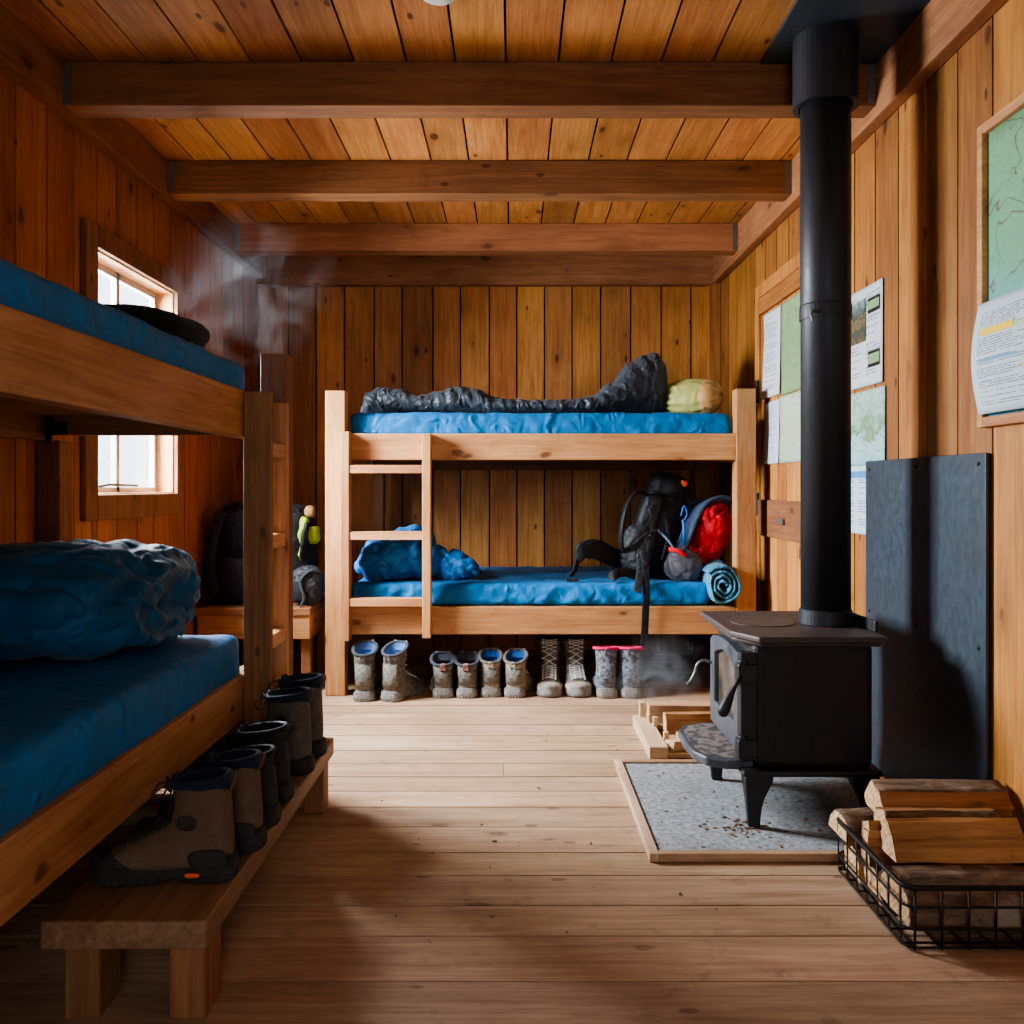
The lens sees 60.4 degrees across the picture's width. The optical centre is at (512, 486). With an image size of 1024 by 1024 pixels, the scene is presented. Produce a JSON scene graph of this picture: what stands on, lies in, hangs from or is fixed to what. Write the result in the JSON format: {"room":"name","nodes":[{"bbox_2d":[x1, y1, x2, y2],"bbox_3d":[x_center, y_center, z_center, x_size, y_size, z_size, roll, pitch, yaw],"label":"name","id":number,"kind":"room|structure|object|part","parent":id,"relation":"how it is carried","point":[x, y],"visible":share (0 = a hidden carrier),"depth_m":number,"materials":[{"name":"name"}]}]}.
{"room":"mountain hut bunkroom","nodes":[
{"label":"mountain hut bunkroom","id":0,"kind":"room"},
{"bbox_2d":[0,70,258,662],"bbox_3d":[-1.665,-0.220,2.225,0.070,2.660,6.970,0,0,0],"label":"wall","id":1,"kind":"structure","parent":0,"point":[52,178],"depth_m":3.48,"materials":[{"name":"wood"}]},
{"bbox_2d":[81,218,182,520],"bbox_3d":[-1.671,-0.443,3.803,0.129,1.145,0.975,0,0,0],"label":"window","id":2,"kind":"structure","parent":1,"relation":"in","point":[102,252],"depth_m":3.79,"materials":[{"name":"brown wood"}]},
{"bbox_3d":[-1.718,-0.450,3.817,0.025,0.960,0.805,0,0,0],"label":"sash","id":3,"kind":"part","parent":2,"relation":"part of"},
{"bbox_2d":[0,3,264,277],"bbox_3d":[-1.603,-1.407,2.195,0.055,0.165,6.790,0,0,0],"label":"wall beam","id":4,"kind":"structure","parent":1,"relation":"attached to","point":[24,58],"depth_m":3.44,"materials":[{"name":"wood"}]},
{"bbox_2d":[0,0,799,223],"bbox_3d":[-0.155,-1.520,2.225,2.950,0.060,6.850,0,0,0],"label":"ceiling","id":5,"kind":"structure","parent":0,"point":[73,30],"depth_m":3.04,"materials":[{"name":"wood"}]},
{"bbox_2d":[424,0,453,5],"bbox_3d":[-0.222,-1.472,2.620,0.128,0.037,0.128,0,0,0],"label":"recessed light","id":6,"kind":"object","parent":5,"relation":"in","point":[432,2],"visible":1,"depth_m":2.64,"materials":[{"name":"white plastic"}]},
{"bbox_2d":[63,62,875,117],"bbox_3d":[-0.152,-1.413,3.134,2.845,0.155,0.113,0,0,0],"label":"ceiling beam","id":7,"kind":"structure","parent":5,"relation":"attached to","point":[90,89],"depth_m":3.08,"materials":[{"name":"wood"}]},
{"bbox_2d":[167,160,791,201],"bbox_3d":[-0.152,-1.413,4.064,2.845,0.155,0.113,0,0,0],"label":"ceiling beam","id":8,"kind":"structure","parent":5,"relation":"attached to","point":[187,180],"depth_m":4.01,"materials":[{"name":"wood"}]},
{"bbox_2d":[234,223,737,255],"bbox_3d":[-0.152,-1.413,5.024,2.845,0.155,0.113,0,0,0],"label":"ceiling beam","id":9,"kind":"structure","parent":5,"relation":"attached to","point":[250,239],"depth_m":4.97,"materials":[{"name":"wood"}]},
{"bbox_2d":[760,0,930,63],"bbox_3d":[1.067,-1.484,2.690,0.405,0.012,0.780,0,0,0],"label":"ceiling plate","id":10,"kind":"object","parent":5,"relation":"attached to","point":[880,23],"visible":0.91,"depth_m":2.79,"materials":[{"name":"metal"}]},
{"bbox_2d":[259,287,706,650],"bbox_3d":[-0.155,-0.220,5.685,3.070,2.660,0.070,0,0,0],"label":"wall","id":11,"kind":"structure","parent":0,"point":[525,343],"depth_m":5.65,"materials":[{"name":"brown wood"}]},
{"bbox_2d":[257,256,720,286],"bbox_3d":[-0.155,-1.387,5.620,2.950,0.205,0.060,0,0,0],"label":"ceiling beam","id":12,"kind":"structure","parent":11,"relation":"attached to","point":[280,271],"depth_m":5.59,"materials":[{"name":"wood"}]},
{"bbox_2d":[707,285,720,636],"bbox_3d":[1.282,-0.117,5.620,0.075,2.335,0.060,0,0,0],"label":"trim","id":13,"kind":"structure","parent":11,"relation":"attached to","point":[713,291],"depth_m":5.59,"materials":[{"name":"brown wood"}]},
{"bbox_2d":[0,651,1023,1023],"bbox_3d":[-0.155,1.080,2.225,2.950,0.060,6.850,0,0,0],"label":"floor","id":14,"kind":"structure","parent":0,"point":[315,935],"depth_m":2.15,"materials":[{"name":"wood"}]},
{"bbox_2d":[0,304,292,926],"bbox_3d":[-1.194,0.297,1.978,0.863,1.505,2.235,0,0,0],"label":"bunk bed","id":15,"kind":"object","parent":14,"relation":"on","point":[56,380],"visible":0.69,"depth_m":2.39,"materials":[{"name":"wood"}]},
{"bbox_3d":[-1.605,-0.219,1.975,0.040,0.122,2.050,0,0,0],"label":"rail","id":16,"kind":"part","parent":15,"relation":"part of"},
{"bbox_3d":[-1.585,0.445,3.045,0.080,1.210,0.090,0,0,0],"label":"post","id":17,"kind":"part","parent":15,"relation":"part of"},
{"bbox_2d":[0,635,239,837],"bbox_3d":[-1.224,0.541,1.895,0.722,0.159,1.857,0,0,0],"label":"mattress","id":18,"kind":"object","parent":15,"relation":"on","point":[62,722],"visible":0.73,"depth_m":1.98,"materials":[{"name":"fabric"}]},
{"bbox_2d":[0,538,200,660],"bbox_3d":[-1.289,0.307,2.510,0.699,0.315,0.760,0,0,0],"label":"sleeping bag","id":19,"kind":"object","parent":18,"relation":"on","point":[60,599],"visible":1,"depth_m":2.24,"materials":[{"name":"fabric"}]},
{"bbox_3d":[-0.875,0.662,1.975,0.050,0.139,2.050,0,0,0],"label":"rail","id":20,"kind":"part","parent":15,"relation":"part of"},
{"bbox_2d":[0,258,244,390],"bbox_3d":[-1.226,-0.334,1.933,0.718,0.147,1.939,0,0,0],"label":"mattress","id":21,"kind":"object","parent":15,"relation":"on","point":[22,290],"visible":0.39,"depth_m":1.88,"materials":[{"name":"fabric"}]},
{"bbox_2d":[104,304,209,347],"bbox_3d":[-1.221,-0.470,2.681,0.535,0.118,0.497,0,0,0],"label":"jacket","id":22,"kind":"object","parent":21,"relation":"on","point":[189,330],"visible":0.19,"depth_m":2.53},
{"bbox_3d":[-0.875,-0.232,1.975,0.050,0.147,2.050,0,0,0],"label":"rail","id":23,"kind":"part","parent":15,"relation":"part of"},
{"bbox_3d":[-1.242,-0.228,2.980,0.685,0.105,0.040,0,0,0],"label":"rail","id":24,"kind":"part","parent":15,"relation":"part of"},
{"bbox_3d":[-0.817,0.297,3.047,0.090,1.505,0.095,0,0,0],"label":"post","id":25,"kind":"part","parent":15,"relation":"part of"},
{"bbox_2d":[40,737,333,1018],"bbox_3d":[-0.754,0.945,2.329,0.322,0.210,1.257,0,0,0],"label":"bench","id":26,"kind":"object","parent":14,"relation":"on","point":[96,921],"visible":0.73,"depth_m":1.74,"materials":[{"name":"brown wood"}]},
{"bbox_3d":[-0.850,0.973,1.782,0.070,0.155,0.095,0,0,0],"label":"leg","id":27,"kind":"part","parent":26,"relation":"part of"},
{"bbox_2d":[89,767,238,886],"bbox_3d":[-0.751,0.726,1.896,0.314,0.227,0.106,0,0,-2],"label":"boot","id":28,"kind":"object","parent":26,"relation":"on","point":[196,843],"visible":1,"depth_m":1.86,"materials":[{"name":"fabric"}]},
{"bbox_3d":[-0.642,0.973,1.782,0.072,0.155,0.095,0,0,0],"label":"leg","id":29,"kind":"part","parent":26,"relation":"part of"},
{"bbox_2d":[136,748,266,853],"bbox_3d":[-0.730,0.728,2.057,0.308,0.222,0.104,0,0,3],"label":"boot","id":30,"kind":"object","parent":26,"relation":"on","point":[247,801],"visible":0.41,"depth_m":2.02,"materials":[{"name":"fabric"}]},
{"bbox_2d":[159,744,280,827],"bbox_3d":[-0.730,0.745,2.193,0.299,0.190,0.106,0,0,-3],"label":"boot","id":31,"kind":"object","parent":26,"relation":"on","point":[271,804],"visible":0.2,"depth_m":2.18,"materials":[{"name":"black fabric"}]},
{"bbox_2d":[182,721,293,804],"bbox_3d":[-0.751,0.737,2.366,0.323,0.205,0.114,0,0,2],"label":"boot","id":32,"kind":"object","parent":26,"relation":"on","point":[270,732],"visible":0.38,"depth_m":2.33,"materials":[{"name":"black fabric"}]},
{"bbox_2d":[214,686,314,775],"bbox_3d":[-0.741,0.717,2.594,0.308,0.245,0.118,0,0,-2],"label":"boot","id":33,"kind":"object","parent":26,"relation":"on","point":[291,705],"visible":0.47,"depth_m":2.56,"materials":[{"name":"fabric"}]},
{"bbox_2d":[227,673,326,757],"bbox_3d":[-0.744,0.713,2.770,0.318,0.252,0.122,0,0,6],"label":"boot","id":34,"kind":"object","parent":26,"relation":"on","point":[312,680],"visible":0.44,"depth_m":2.73,"materials":[{"name":"fabric"}]},
{"bbox_3d":[-0.642,0.973,2.870,0.065,0.155,0.080,0,0,0],"label":"leg","id":35,"kind":"part","parent":26,"relation":"part of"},
{"bbox_2d":[195,596,324,674],"bbox_3d":[-1.325,0.833,4.715,0.590,0.435,0.490,0,0,0],"label":"wooden bench","id":36,"kind":"object","parent":14,"relation":"on","point":[216,617],"visible":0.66,"depth_m":4.48,"materials":[{"name":"wood"}]},
{"bbox_2d":[205,501,243,603],"bbox_3d":[-1.460,0.345,4.705,0.276,0.541,0.394,0,0,0],"label":"backpack","id":37,"kind":"object","parent":36,"relation":"on","point":[225,544],"visible":0.64,"depth_m":4.55,"materials":[{"name":"black fabric"}]},
{"bbox_3d":[-1.065,0.853,4.545,0.050,0.395,0.050,0,0,0],"label":"leg","id":38,"kind":"part","parent":36,"relation":"part of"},
{"bbox_2d":[293,503,324,607],"bbox_3d":[-1.164,0.352,4.674,0.296,0.530,0.421,0,0,-21],"label":"backpack","id":39,"kind":"object","parent":36,"relation":"on","point":[308,578],"visible":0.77,"depth_m":4.62,"materials":[{"name":"black fabric"}]},
{"bbox_3d":[-1.092,0.286,4.689,0.116,0.265,0.149,0,0,0],"label":"lime panel","id":40,"kind":"part","parent":39,"relation":"part of","materials":[{"name":"fabric"}]},
{"bbox_3d":[-1.065,0.853,4.925,0.050,0.395,0.050,0,0,0],"label":"leg","id":41,"kind":"part","parent":36,"relation":"part of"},
{"bbox_2d":[351,640,382,701],"bbox_3d":[-0.736,0.909,4.443,0.138,0.282,0.310,0,0,-1],"label":"boot","id":42,"kind":"object","parent":14,"relation":"on","point":[367,686],"visible":1,"depth_m":4.31,"materials":[{"name":"fabric"}]},
{"bbox_2d":[381,640,422,701],"bbox_3d":[-0.557,0.909,4.433,0.138,0.282,0.310,0,0,22],"label":"boot","id":43,"kind":"object","parent":14,"relation":"on","point":[397,682],"visible":1,"depth_m":4.32,"materials":[{"name":"fabric"}]},
{"bbox_2d":[429,651,455,698],"bbox_3d":[-0.358,0.943,4.506,0.136,0.214,0.294,0,0,-5],"label":"boot","id":44,"kind":"object","parent":14,"relation":"on","point":[442,682],"visible":1,"depth_m":4.38,"materials":[{"name":"fabric"}]},
{"bbox_2d":[455,651,479,698],"bbox_3d":[-0.226,0.943,4.506,0.136,0.214,0.294,0,0,3],"label":"boot","id":45,"kind":"object","parent":14,"relation":"on","point":[468,681],"visible":0.98,"depth_m":4.38,"materials":[{"name":"fabric"}]},
{"bbox_2d":[478,647,502,697],"bbox_3d":[-0.118,0.935,4.527,0.142,0.229,0.297,0,0,-3],"label":"boot","id":46,"kind":"object","parent":14,"relation":"on","point":[491,684],"visible":0.99,"depth_m":4.40,"materials":[{"name":"fabric"}]},
{"bbox_2d":[503,647,534,697],"bbox_3d":[0.029,0.935,4.514,0.142,0.229,0.297,0,0,13],"label":"boot","id":47,"kind":"object","parent":14,"relation":"on","point":[518,682],"visible":1,"depth_m":4.39,"materials":[{"name":"fabric"}]},
{"bbox_2d":[325,389,755,695],"bbox_3d":[0.139,0.278,4.934,2.166,1.545,1.152,0,0,0],"label":"bunk bed","id":48,"kind":"object","parent":14,"relation":"on","point":[346,615],"visible":0.82,"depth_m":4.43,"materials":[{"name":"wood"}]},
{"bbox_3d":[-0.894,0.282,4.465,0.100,1.535,0.090,0,0,0],"label":"post","id":49,"kind":"part","parent":48,"relation":"part of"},
{"bbox_3d":[-0.894,-0.203,4.965,0.040,0.134,0.910,0,0,0],"label":"rail","id":50,"kind":"part","parent":48,"relation":"part of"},
{"bbox_3d":[-0.832,0.400,5.465,0.065,1.300,0.090,0,0,0],"label":"post","id":51,"kind":"part","parent":48,"relation":"part of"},
{"bbox_2d":[352,566,708,604],"bbox_3d":[0.086,0.542,4.949,1.844,0.122,1.019,0,0,0],"label":"mattress","id":52,"kind":"object","parent":48,"relation":"on","point":[525,585],"visible":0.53,"depth_m":4.46,"materials":[{"name":"fabric"}]},
{"bbox_2d":[355,524,479,580],"bbox_3d":[-0.507,0.347,4.737,0.656,0.282,0.405,0,0,0],"label":"sleeping bag","id":53,"kind":"object","parent":52,"relation":"on","point":[378,560],"visible":0.83,"depth_m":4.58,"materials":[{"name":"fabric"}]},
{"bbox_2d":[567,471,690,645],"bbox_3d":[0.672,0.355,4.623,0.409,0.882,0.767,0,0,44],"label":"backpack","id":54,"kind":"object","parent":52,"relation":"on","point":[662,507],"visible":0.97,"depth_m":4.58,"materials":[{"name":"black fabric"}]},
{"bbox_3d":[0.845,-0.001,4.781,0.233,0.171,0.304,0,0,19],"label":"pack lid","id":55,"kind":"part","parent":54,"relation":"part of","materials":[{"name":"black fabric"}]},
{"bbox_3d":[0.893,0.200,4.573,0.037,0.209,0.034,0,0,-20],"label":"clip cord","id":56,"kind":"part","parent":54,"relation":"part of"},
{"bbox_2d":[663,547,702,581],"bbox_3d":[0.886,0.398,4.576,0.202,0.180,0.150,0,0,0],"label":"pouch","id":57,"kind":"object","parent":52,"relation":"on","point":[680,564],"visible":1,"depth_m":4.52,"materials":[{"name":"grey fabric"}]},
{"bbox_2d":[674,495,731,579],"bbox_3d":[1.004,0.273,4.800,0.390,0.461,0.470,0,0,0],"label":"backpack","id":58,"kind":"object","parent":52,"relation":"on","point":[708,522],"visible":0.66,"depth_m":4.62,"materials":[{"name":"fabric"}]},
{"bbox_3d":[0.949,0.316,4.592,0.095,0.072,0.022,0,0,0],"label":"cord","id":59,"kind":"part","parent":58,"relation":"part of","materials":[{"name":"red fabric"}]},
{"bbox_3d":[0.139,-0.178,5.480,1.966,0.144,0.040,0,0,0],"label":"rail","id":60,"kind":"part","parent":48,"relation":"part of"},
{"bbox_2d":[351,412,730,432],"bbox_3d":[0.142,-0.318,4.965,1.957,0.140,0.983,0,0,0],"label":"mattress","id":61,"kind":"object","parent":48,"relation":"on","point":[412,422],"visible":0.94,"depth_m":4.48,"materials":[{"name":"fabric"}]},
{"bbox_2d":[360,352,667,413],"bbox_3d":[0.007,-0.557,4.760,1.646,0.340,0.420,0,0,0],"label":"sleeping bag","id":62,"kind":"object","parent":61,"relation":"on","point":[641,386],"visible":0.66,"depth_m":4.59,"materials":[{"name":"black fabric"}]},
{"bbox_2d":[665,378,722,412],"bbox_3d":[0.953,-0.479,4.657,0.326,0.191,0.210,0,0,30],"label":"sack","id":63,"kind":"object","parent":61,"relation":"on","point":[695,395],"visible":0.92,"depth_m":4.57,"materials":[{"name":"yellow fabric"}]},
{"bbox_3d":[0.139,0.673,4.456,1.966,0.140,0.048,0,0,0],"label":"rail","id":64,"kind":"part","parent":48,"relation":"part of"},
{"bbox_3d":[0.139,-0.203,4.456,1.966,0.134,0.048,0,0,0],"label":"rail","id":65,"kind":"part","parent":48,"relation":"part of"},
{"bbox_3d":[1.172,0.400,5.465,0.100,1.300,0.090,0,0,0],"label":"post","id":66,"kind":"part","parent":48,"relation":"part of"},
{"bbox_3d":[1.172,-0.203,4.965,0.040,0.134,0.910,0,0,0],"label":"rail","id":67,"kind":"part","parent":48,"relation":"part of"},
{"bbox_2d":[699,562,740,603],"bbox_3d":[1.055,0.487,4.503,0.166,0.196,0.261,0,0,0],"label":"mat","id":68,"kind":"object","parent":48,"relation":"on","point":[723,585],"visible":0.96,"depth_m":4.39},
{"bbox_3d":[1.172,0.278,4.465,0.100,1.545,0.090,0,0,0],"label":"post","id":69,"kind":"part","parent":48,"relation":"part of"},
{"bbox_2d":[535,634,562,696],"bbox_3d":[0.183,0.910,4.521,0.148,0.280,0.304,0,0,6],"label":"boot","id":70,"kind":"object","parent":14,"relation":"on","point":[549,684],"visible":1,"depth_m":4.53,"materials":[{"name":"grey fabric"}]},
{"bbox_2d":[562,634,591,696],"bbox_3d":[0.323,0.910,4.521,0.148,0.280,0.304,0,0,-1],"label":"boot","id":71,"kind":"object","parent":14,"relation":"on","point":[576,684],"visible":1,"depth_m":4.53,"materials":[{"name":"grey fabric"}]},
{"bbox_2d":[381,734,821,942],"bbox_3d":[0.278,1.040,2.882,1.440,0.019,1.708,0,0,0],"label":"debris","id":72,"kind":"object","parent":14,"relation":"on","point":[737,819],"visible":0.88,"depth_m":2.66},
{"bbox_2d":[589,645,618,698],"bbox_3d":[0.467,0.923,4.504,0.142,0.255,0.291,0,0,-2],"label":"boot","id":73,"kind":"object","parent":14,"relation":"on","point":[603,683],"visible":1,"depth_m":4.38,"materials":[{"name":"fabric"}]},
{"bbox_2d":[616,645,643,698],"bbox_3d":[0.595,0.923,4.504,0.142,0.255,0.291,0,0,3],"label":"boot","id":74,"kind":"object","parent":14,"relation":"on","point":[628,683],"visible":0.98,"depth_m":4.38,"materials":[{"name":"fabric"}]},
{"bbox_2d":[633,701,692,758],"bbox_3d":[0.792,0.993,3.623,0.535,0.115,0.475,0,0,0],"label":"crate","id":75,"kind":"object","parent":14,"relation":"on","point":[653,742],"visible":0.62,"depth_m":3.51,"materials":[{"name":"brown wood"}]},
{"bbox_3d":[0.562,0.968,3.835,0.025,0.065,0.030,0,0,0],"label":"corner post","id":76,"kind":"part","parent":75,"relation":"part of","materials":[{"name":"brown wood"}]},
{"bbox_3d":[0.561,1.025,3.623,0.073,0.050,0.475,0,0,0],"label":"rail","id":77,"kind":"part","parent":75,"relation":"part of","materials":[{"name":"brown wood"}]},
{"bbox_3d":[0.595,0.980,3.680,0.020,0.040,0.020,0,0,0],"label":"corner post","id":78,"kind":"part","parent":75,"relation":"part of","materials":[{"name":"brown wood"}]},
{"bbox_3d":[0.800,1.040,3.825,0.400,0.020,0.050,0,0,0],"label":"board","id":79,"kind":"part","parent":75,"relation":"part of","materials":[{"name":"brown wood"}]},
{"bbox_3d":[0.610,1.002,3.510,0.020,0.055,0.020,0,0,0],"label":"corner post","id":80,"kind":"part","parent":75,"relation":"part of","materials":[{"name":"brown wood"}]},
{"bbox_2d":[665,738,684,751],"bbox_3d":[0.653,1.008,3.455,0.099,0.042,0.064,0,0,-29],"label":"block","id":81,"kind":"object","parent":75,"relation":"in","point":[674,744],"visible":0.64,"depth_m":3.42,"materials":[{"name":"brown wood"}]},
{"bbox_2d":[646,701,709,722],"bbox_3d":[0.814,0.960,3.757,0.480,0.082,0.071,0,0,0],"label":"board","id":82,"kind":"object","parent":75,"relation":"in","point":[654,708],"visible":0.3,"depth_m":3.73,"materials":[{"name":"brown wood"}]},
{"bbox_3d":[0.800,1.040,3.415,0.400,0.020,0.030,0,0,0],"label":"board","id":83,"kind":"part","parent":75,"relation":"part of","materials":[{"name":"brown wood"}]},
{"bbox_2d":[663,711,713,733],"bbox_3d":[0.835,0.961,3.603,0.434,0.078,0.083,0,0,-2],"label":"board","id":84,"kind":"object","parent":75,"relation":"in","point":[673,722],"visible":0.41,"depth_m":3.58,"materials":[{"name":"brown wood"}]},
{"bbox_2d":[614,759,859,861],"bbox_3d":[0.841,1.038,2.890,0.918,0.024,0.856,0,0,0],"label":"hearth slab","id":85,"kind":"object","parent":14,"relation":"on","point":[678,838],"visible":0.69,"depth_m":2.79,"materials":[{"name":"stone"}]},
{"bbox_2d":[679,611,888,826],"bbox_3d":[0.848,0.725,2.907,0.565,0.619,0.586,0,0,0],"label":"wood stove","id":86,"kind":"object","parent":85,"relation":"on","point":[789,697],"visible":0.92,"depth_m":2.68,"materials":[{"name":"metal"}]},
{"bbox_3d":[0.656,0.650,3.099,0.095,0.091,0.015,0,0,-5],"label":"latch handle","id":87,"kind":"part","parent":86,"relation":"part of","materials":[{"name":"metal"}]},
{"bbox_3d":[0.734,0.955,3.103,0.087,0.158,0.054,0,0,0],"label":"leg","id":88,"kind":"part","parent":86,"relation":"part of","materials":[{"name":"metal"}]},
{"bbox_2d":[679,723,753,768],"bbox_3d":[0.652,0.853,2.917,0.175,0.030,0.435,0,0,0],"label":"shelf","id":89,"kind":"object","parent":86,"relation":"attached to","point":[705,743],"depth_m":2.84,"materials":[{"name":"metal"}]},
{"bbox_3d":[0.719,0.645,2.930,0.006,0.200,0.270,0,0,0],"label":"door glass","id":90,"kind":"part","parent":86,"relation":"part of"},
{"bbox_3d":[0.719,0.665,2.920,0.038,0.320,0.410,0,0,0],"label":"stove door","id":91,"kind":"part","parent":86,"relation":"part of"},
{"bbox_3d":[0.654,0.628,2.639,0.088,0.120,0.035,0,0,-14],"label":"door handle","id":92,"kind":"part","parent":86,"relation":"part of","materials":[{"name":"metal"}]},
{"bbox_3d":[0.747,0.955,2.689,0.087,0.158,0.054,0,0,0],"label":"leg","id":93,"kind":"part","parent":86,"relation":"part of","materials":[{"name":"metal"}]},
{"bbox_3d":[0.830,0.449,2.930,0.210,0.003,0.210,0,0,0],"label":"cook plate","id":94,"kind":"part","parent":86,"relation":"part of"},
{"bbox_3d":[0.904,0.467,2.917,0.448,0.034,0.565,0,0,0],"label":"plate","id":95,"kind":"part","parent":86,"relation":"part of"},
{"bbox_3d":[0.907,0.868,2.922,0.425,0.020,0.535,0,0,0],"label":"plate","id":96,"kind":"part","parent":86,"relation":"part of","materials":[{"name":"metal"}]},
{"bbox_2d":[792,22,858,626],"bbox_3d":[1.030,-0.521,2.900,0.208,1.938,0.208,0,0,0],"label":"flue pipe","id":97,"kind":"object","parent":86,"relation":"on","point":[825,56],"visible":1,"depth_m":2.83,"materials":[{"name":"metal"}]},
{"bbox_3d":[1.069,0.955,2.689,0.087,0.158,0.054,0,0,0],"label":"leg","id":98,"kind":"part","parent":86,"relation":"part of","materials":[{"name":"metal"}]},
{"bbox_2d":[836,817,1023,949],"bbox_3d":[1.089,0.973,2.200,0.424,0.148,0.442,0,0,0],"label":"wire basket","id":99,"kind":"object","parent":14,"relation":"on","point":[868,851],"visible":0.5,"depth_m":2.01,"materials":[{"name":"metal"}]},
{"bbox_2d":[828,807,873,845],"bbox_3d":[1.022,0.912,2.400,0.282,0.084,0.124,0,0,-5],"label":"log","id":100,"kind":"object","parent":99,"relation":"in","point":[853,818],"visible":0.28,"depth_m":2.37,"materials":[{"name":"brown wood"}]},
{"bbox_2d":[865,779,1013,817],"bbox_3d":[1.132,0.827,2.348,0.341,0.080,0.127,-1,0,2],"label":"log","id":101,"kind":"object","parent":100,"relation":"on","point":[992,794],"visible":0.81,"depth_m":2.31,"materials":[{"name":"brown wood"}]},
{"bbox_2d":[844,844,865,885],"bbox_3d":[1.093,0.991,2.348,0.381,0.092,0.132,0,0,0],"label":"log","id":102,"kind":"object","parent":99,"relation":"in","point":[851,857],"visible":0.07,"depth_m":2.34,"materials":[{"name":"brown wood"}]},
{"bbox_2d":[862,820,880,830],"bbox_3d":[1.057,0.897,2.274,0.289,0.079,0.072,0,0,0],"label":"log","id":103,"kind":"object","parent":99,"relation":"in","point":[873,825],"visible":0.06,"depth_m":2.27,"materials":[{"name":"brown wood"}]},
{"bbox_2d":[861,828,1013,866],"bbox_3d":[1.087,0.923,2.258,0.370,0.088,0.062,0,0,0],"label":"log","id":104,"kind":"object","parent":99,"relation":"in","point":[871,839],"visible":0.16,"depth_m":2.24,"materials":[{"name":"brown wood"}]},
{"bbox_2d":[874,807,1000,828],"bbox_3d":[1.090,0.853,2.260,0.295,0.057,0.093,0,0,-1],"label":"log","id":105,"kind":"object","parent":104,"relation":"on","point":[880,813],"visible":0.42,"depth_m":2.24,"materials":[{"name":"brown wood"}]},
{"bbox_2d":[863,864,1018,908],"bbox_3d":[1.102,1.004,2.243,0.382,0.083,0.138,0,0,0],"label":"log","id":106,"kind":"object","parent":99,"relation":"in","point":[871,878],"visible":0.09,"depth_m":2.23,"materials":[{"name":"brown wood"}]},
{"bbox_2d":[879,864,1023,927],"bbox_3d":[1.098,0.959,2.089,0.391,0.100,0.180,0,0,0],"label":"log","id":107,"kind":"object","parent":99,"relation":"in","point":[954,874],"visible":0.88,"depth_m":2.03,"materials":[{"name":"brown wood"}]},
{"bbox_2d":[880,817,1023,863],"bbox_3d":[1.090,0.865,2.184,0.327,0.090,0.119,-1,0,1],"label":"log","id":108,"kind":"object","parent":107,"relation":"on","point":[933,839],"visible":1,"depth_m":2.15,"materials":[{"name":"brown wood"}]},
{"bbox_2d":[721,0,1023,865],"bbox_3d":[1.355,-0.220,2.225,0.070,2.660,6.970,0,0,0],"label":"wall","id":109,"kind":"structure","parent":0,"point":[914,179],"depth_m":2.72,"materials":[{"name":"wood"}]},
{"bbox_2d":[755,252,799,610],"bbox_3d":[1.292,-0.005,4.170,0.055,2.110,1.050,0,0,0],"label":"door","id":110,"kind":"structure","parent":109,"relation":"in","point":[778,484],"depth_m":4.32,"materials":[{"name":"brown wood"}]},
{"bbox_2d":[763,399,778,463],"bbox_3d":[1.288,-0.272,4.390,0.012,0.313,0.237,0,0,-2],"label":"printed notice","id":111,"kind":"object","parent":110,"relation":"attached to","point":[771,409],"visible":1,"depth_m":4.40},
{"bbox_2d":[762,305,780,398],"bbox_3d":[1.288,-0.665,4.387,0.011,0.430,0.278,0,0,-1],"label":"printed notice","id":112,"kind":"object","parent":110,"relation":"attached to","point":[770,379],"visible":1,"depth_m":4.39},
{"bbox_2d":[779,391,799,462],"bbox_3d":[1.292,-0.275,4.039,0.004,0.320,0.449,0,0,0],"label":"map poster","id":113,"kind":"object","parent":110,"relation":"attached to","point":[789,440],"visible":0.67,"depth_m":4.11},
{"bbox_2d":[781,292,799,395],"bbox_3d":[1.292,-0.660,4.027,0.004,0.440,0.425,0,0,0],"label":"map poster","id":114,"kind":"object","parent":110,"relation":"attached to","point":[790,324],"visible":0.6,"depth_m":4.10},
{"bbox_2d":[713,0,1007,282],"bbox_3d":[1.295,-1.393,2.195,0.050,0.195,6.790,0,0,0],"label":"wall beam","id":115,"kind":"structure","parent":109,"relation":"attached to","point":[942,27],"depth_m":2.89,"materials":[{"name":"wood"}]},
{"bbox_2d":[851,278,882,389],"bbox_3d":[1.314,-0.560,3.296,0.005,0.370,0.332,0,0,0],"label":"poster","id":116,"kind":"object","parent":109,"relation":"attached to","point":[867,303],"visible":0.86,"depth_m":3.26,"materials":[{"name":"paper"}]},
{"bbox_2d":[851,298,865,345],"bbox_3d":[1.312,-0.625,3.353,0.001,0.160,0.156,0,0,0],"label":"photo","id":117,"kind":"object","parent":116,"relation":"attached to","point":[858,322],"depth_m":3.34},
{"bbox_2d":[868,347,879,367],"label":"photo","id":118,"kind":"object","parent":116,"relation":"attached to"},
{"bbox_2d":[868,293,879,313],"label":"photo","id":119,"kind":"object","parent":116,"relation":"attached to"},
{"bbox_2d":[851,385,884,534],"bbox_3d":[1.314,-0.091,3.292,0.004,0.538,0.361,0,0,0],"label":"map poster","id":120,"kind":"object","parent":109,"relation":"attached to","point":[867,406],"visible":0.77,"depth_m":3.30,"materials":[{"name":"paper"}]},
{"bbox_2d":[866,453,988,779],"bbox_3d":[1.304,0.463,2.837,0.015,1.115,0.825,0,0,0],"label":"shield","id":121,"kind":"object","parent":109,"relation":"attached to","point":[927,518],"visible":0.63,"depth_m":2.74,"materials":[{"name":"metal"}]},
{"bbox_2d":[977,92,1023,427],"bbox_3d":[1.309,-0.585,2.092,0.022,0.840,0.745,0,0,0],"label":"framed map","id":122,"kind":"object","parent":109,"relation":"attached to","point":[1000,139],"visible":0.73,"depth_m":2.37},
{"bbox_2d":[971,287,1023,414],"bbox_3d":[1.289,-0.352,2.131,0.016,0.305,0.663,0,0,0],"label":"sheet","id":123,"kind":"object","parent":122,"relation":"attached to","point":[997,351],"visible":1,"depth_m":2.32,"materials":[{"name":"paper"}]}
]}

